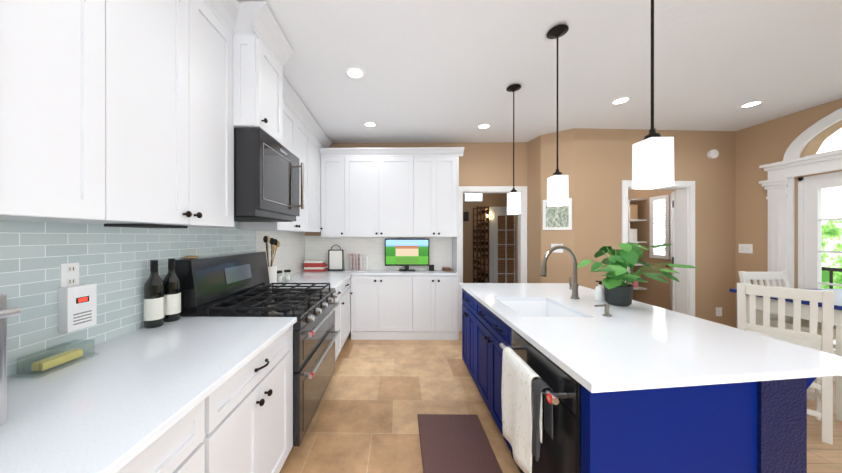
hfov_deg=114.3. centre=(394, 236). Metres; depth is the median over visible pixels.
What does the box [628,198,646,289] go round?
shelf
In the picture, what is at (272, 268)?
utensil crock
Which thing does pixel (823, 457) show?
floor
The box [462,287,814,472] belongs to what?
kitchen island
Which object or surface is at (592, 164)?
wall
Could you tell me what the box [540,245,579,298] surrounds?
faucet
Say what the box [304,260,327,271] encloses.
books
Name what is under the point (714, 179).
wall
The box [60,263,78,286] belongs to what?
electrical outlet
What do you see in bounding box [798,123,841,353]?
french door
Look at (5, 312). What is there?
toaster oven
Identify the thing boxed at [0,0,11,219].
upper cabinet
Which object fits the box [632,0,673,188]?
pendant light
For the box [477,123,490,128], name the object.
recessed light
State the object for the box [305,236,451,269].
backsplash
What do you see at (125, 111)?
upper cabinet
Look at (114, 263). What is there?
backsplash
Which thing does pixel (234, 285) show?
range
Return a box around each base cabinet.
[117,379,228,472]
[229,325,292,472]
[335,283,342,360]
[343,277,350,344]
[351,275,382,339]
[383,275,418,339]
[419,275,456,339]
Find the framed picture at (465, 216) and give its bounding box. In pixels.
[463,212,468,220]
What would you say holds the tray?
on the countertop at (398, 272)
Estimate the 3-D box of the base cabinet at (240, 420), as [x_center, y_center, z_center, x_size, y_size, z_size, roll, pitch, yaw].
[-1.037,0.992,1.306,0.773,0.900,0.848,0,0,1]
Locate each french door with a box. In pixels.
[489,207,515,282]
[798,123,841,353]
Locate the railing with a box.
[822,267,841,288]
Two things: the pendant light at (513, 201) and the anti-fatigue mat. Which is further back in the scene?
the pendant light at (513, 201)
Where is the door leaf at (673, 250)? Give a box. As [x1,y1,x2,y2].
[666,191,675,311]
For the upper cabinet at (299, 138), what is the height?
1.200 m
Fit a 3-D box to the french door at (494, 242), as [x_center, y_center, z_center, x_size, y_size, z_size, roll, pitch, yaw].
[2.681,0.367,6.401,0.890,2.140,0.040,0,0,1]
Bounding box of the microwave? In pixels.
[234,128,303,221]
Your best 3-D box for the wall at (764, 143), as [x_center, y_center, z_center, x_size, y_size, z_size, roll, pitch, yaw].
[4.667,0.007,0.368,0.150,2.870,6.950,0,0,1]
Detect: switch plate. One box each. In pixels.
[551,244,562,252]
[739,244,752,252]
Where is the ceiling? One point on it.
(443, 71)
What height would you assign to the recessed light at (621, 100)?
0.006 m
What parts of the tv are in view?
far tv screen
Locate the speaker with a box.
[429,265,433,270]
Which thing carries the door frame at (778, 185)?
in the wall at (764, 143)
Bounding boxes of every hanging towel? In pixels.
[501,347,541,472]
[532,379,552,461]
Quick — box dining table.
[729,289,841,420]
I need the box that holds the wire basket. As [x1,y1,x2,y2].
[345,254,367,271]
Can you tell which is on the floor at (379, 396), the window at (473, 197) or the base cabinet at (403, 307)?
the base cabinet at (403, 307)
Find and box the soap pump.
[594,303,611,316]
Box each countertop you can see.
[0,317,296,472]
[269,270,353,288]
[352,270,456,274]
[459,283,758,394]
[519,283,841,378]
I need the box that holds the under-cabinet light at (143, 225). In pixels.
[104,224,187,227]
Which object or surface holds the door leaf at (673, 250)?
in the wall at (656, 293)
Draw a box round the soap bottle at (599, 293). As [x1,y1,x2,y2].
[595,281,604,300]
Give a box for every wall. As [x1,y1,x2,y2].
[305,142,526,235]
[463,193,515,282]
[516,128,611,289]
[612,129,623,255]
[627,129,735,327]
[628,189,675,309]
[735,98,841,327]
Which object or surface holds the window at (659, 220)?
in the wall at (656, 293)
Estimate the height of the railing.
0.880 m
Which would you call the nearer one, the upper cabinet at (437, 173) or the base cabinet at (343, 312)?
the base cabinet at (343, 312)
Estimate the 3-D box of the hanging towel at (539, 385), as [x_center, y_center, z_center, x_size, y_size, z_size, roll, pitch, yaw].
[0.625,0.782,1.157,0.066,0.320,0.063,0,0,1]
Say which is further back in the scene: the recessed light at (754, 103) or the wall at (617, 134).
the wall at (617, 134)
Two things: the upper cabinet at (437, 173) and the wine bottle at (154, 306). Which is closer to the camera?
the wine bottle at (154, 306)
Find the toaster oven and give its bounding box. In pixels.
[0,294,21,424]
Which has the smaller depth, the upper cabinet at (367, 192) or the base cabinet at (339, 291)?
the base cabinet at (339, 291)
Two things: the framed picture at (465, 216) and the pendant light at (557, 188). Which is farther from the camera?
the framed picture at (465, 216)
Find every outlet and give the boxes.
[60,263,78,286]
[716,307,721,315]
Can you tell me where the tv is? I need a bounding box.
[385,239,428,270]
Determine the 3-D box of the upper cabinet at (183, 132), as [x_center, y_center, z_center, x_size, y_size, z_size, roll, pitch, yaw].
[-1.224,-0.658,1.314,0.398,1.200,0.821,0,0,1]
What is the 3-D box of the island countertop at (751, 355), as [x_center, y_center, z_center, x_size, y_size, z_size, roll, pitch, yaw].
[1.595,0.526,1.983,0.640,0.030,1.967,0,0,1]
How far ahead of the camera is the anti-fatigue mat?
1.85 m
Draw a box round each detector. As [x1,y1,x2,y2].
[58,283,96,332]
[707,149,718,158]
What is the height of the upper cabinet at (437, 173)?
1.125 m
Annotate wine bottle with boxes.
[144,260,164,328]
[163,258,180,321]
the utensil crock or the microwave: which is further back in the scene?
the utensil crock
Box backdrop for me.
[816,128,841,288]
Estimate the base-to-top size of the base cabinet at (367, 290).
0.900 m
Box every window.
[464,193,482,201]
[650,194,670,258]
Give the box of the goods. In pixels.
[630,205,637,287]
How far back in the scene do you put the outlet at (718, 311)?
3.67 m
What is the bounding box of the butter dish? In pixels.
[11,339,98,377]
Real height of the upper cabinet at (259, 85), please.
0.560 m
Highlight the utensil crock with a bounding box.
[263,235,279,284]
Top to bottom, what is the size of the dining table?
0.910 m
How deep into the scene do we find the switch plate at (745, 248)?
3.58 m
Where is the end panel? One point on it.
(455, 254)
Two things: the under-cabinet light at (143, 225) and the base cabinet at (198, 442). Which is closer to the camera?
the base cabinet at (198, 442)
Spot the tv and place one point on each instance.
(406, 267)
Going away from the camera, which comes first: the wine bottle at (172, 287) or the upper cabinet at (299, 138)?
the wine bottle at (172, 287)
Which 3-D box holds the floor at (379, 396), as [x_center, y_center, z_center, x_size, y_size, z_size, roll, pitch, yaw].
[0.405,1.471,1.704,4.050,0.060,9.900,0,0,1]
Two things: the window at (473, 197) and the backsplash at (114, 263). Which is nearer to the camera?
the backsplash at (114, 263)
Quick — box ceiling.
[203,0,841,142]
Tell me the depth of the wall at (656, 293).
4.52 m
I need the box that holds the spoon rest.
[184,255,198,258]
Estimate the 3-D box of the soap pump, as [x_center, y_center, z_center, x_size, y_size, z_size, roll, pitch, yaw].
[1.345,0.473,1.750,0.095,0.075,0.048,0,0,1]
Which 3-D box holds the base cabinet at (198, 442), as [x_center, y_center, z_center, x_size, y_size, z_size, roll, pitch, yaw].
[-1.047,0.993,0.579,0.773,0.900,0.893,0,0,1]
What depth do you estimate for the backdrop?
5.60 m
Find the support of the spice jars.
on the countertop at (335, 279)
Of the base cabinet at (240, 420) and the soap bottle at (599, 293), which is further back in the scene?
the soap bottle at (599, 293)
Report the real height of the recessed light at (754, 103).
0.006 m
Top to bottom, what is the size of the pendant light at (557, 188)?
1.214 m
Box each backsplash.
[0,220,304,375]
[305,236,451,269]
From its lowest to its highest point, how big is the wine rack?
2.120 m
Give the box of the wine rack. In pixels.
[473,206,488,282]
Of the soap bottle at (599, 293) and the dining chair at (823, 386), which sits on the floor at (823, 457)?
the dining chair at (823, 386)
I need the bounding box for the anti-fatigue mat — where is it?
[417,414,502,472]
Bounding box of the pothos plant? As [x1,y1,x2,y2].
[577,242,698,306]
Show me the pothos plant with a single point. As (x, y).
(618, 290)
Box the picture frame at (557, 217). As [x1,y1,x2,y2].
[543,198,571,229]
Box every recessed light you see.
[345,67,364,78]
[363,121,376,126]
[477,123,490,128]
[610,96,631,104]
[738,100,764,107]
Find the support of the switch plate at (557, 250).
attached to the wall at (592, 164)
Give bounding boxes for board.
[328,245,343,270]
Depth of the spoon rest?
1.80 m
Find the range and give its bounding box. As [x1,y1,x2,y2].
[175,252,340,447]
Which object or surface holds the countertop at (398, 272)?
on the base cabinet at (437, 293)
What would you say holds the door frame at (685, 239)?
attached to the wall at (714, 179)
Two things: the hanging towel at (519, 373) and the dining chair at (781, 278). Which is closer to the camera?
the hanging towel at (519, 373)
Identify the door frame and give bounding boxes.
[459,186,526,330]
[622,180,694,316]
[759,108,841,313]
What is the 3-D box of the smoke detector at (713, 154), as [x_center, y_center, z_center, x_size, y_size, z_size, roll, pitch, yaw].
[4.288,-1.111,3.658,0.120,0.120,0.034,0,0,1]
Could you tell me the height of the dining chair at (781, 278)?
1.070 m
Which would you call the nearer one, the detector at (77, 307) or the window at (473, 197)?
the detector at (77, 307)
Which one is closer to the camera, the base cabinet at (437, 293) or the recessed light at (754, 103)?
the recessed light at (754, 103)
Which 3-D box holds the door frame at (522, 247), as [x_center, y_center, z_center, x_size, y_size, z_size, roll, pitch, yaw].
[1.477,0.339,4.169,1.055,2.200,0.118,0,0,1]
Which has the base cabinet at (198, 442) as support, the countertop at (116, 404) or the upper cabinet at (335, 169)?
the countertop at (116, 404)
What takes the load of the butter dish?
on the countertop at (116, 404)
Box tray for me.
[442,267,451,270]
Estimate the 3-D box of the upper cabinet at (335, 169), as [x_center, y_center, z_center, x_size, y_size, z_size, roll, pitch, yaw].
[-0.833,-0.558,3.984,0.403,1.125,0.348,0,0,1]
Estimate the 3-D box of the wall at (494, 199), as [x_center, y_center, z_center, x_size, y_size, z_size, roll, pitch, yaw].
[1.847,0.002,6.483,3.000,2.870,0.100,0,0,1]
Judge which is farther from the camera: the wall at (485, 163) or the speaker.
the wall at (485, 163)
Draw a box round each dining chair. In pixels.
[737,283,835,444]
[738,271,835,399]
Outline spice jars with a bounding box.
[277,269,290,282]
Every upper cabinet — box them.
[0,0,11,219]
[4,0,131,223]
[132,0,233,226]
[232,32,287,148]
[239,108,311,231]
[312,136,319,231]
[321,155,350,236]
[351,155,418,236]
[419,155,458,236]
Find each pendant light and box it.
[506,84,520,213]
[547,24,568,205]
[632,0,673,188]
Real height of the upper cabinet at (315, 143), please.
1.200 m
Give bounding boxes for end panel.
[452,157,458,339]
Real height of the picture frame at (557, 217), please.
0.420 m
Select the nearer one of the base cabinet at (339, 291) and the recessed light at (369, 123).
the base cabinet at (339, 291)
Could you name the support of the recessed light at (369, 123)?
in the ceiling
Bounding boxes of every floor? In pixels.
[279,331,519,472]
[807,381,841,472]
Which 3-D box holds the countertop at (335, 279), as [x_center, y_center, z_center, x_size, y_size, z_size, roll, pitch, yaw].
[-0.995,0.525,3.439,0.798,0.030,1.444,0,0,1]
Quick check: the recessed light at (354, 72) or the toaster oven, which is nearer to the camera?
the toaster oven

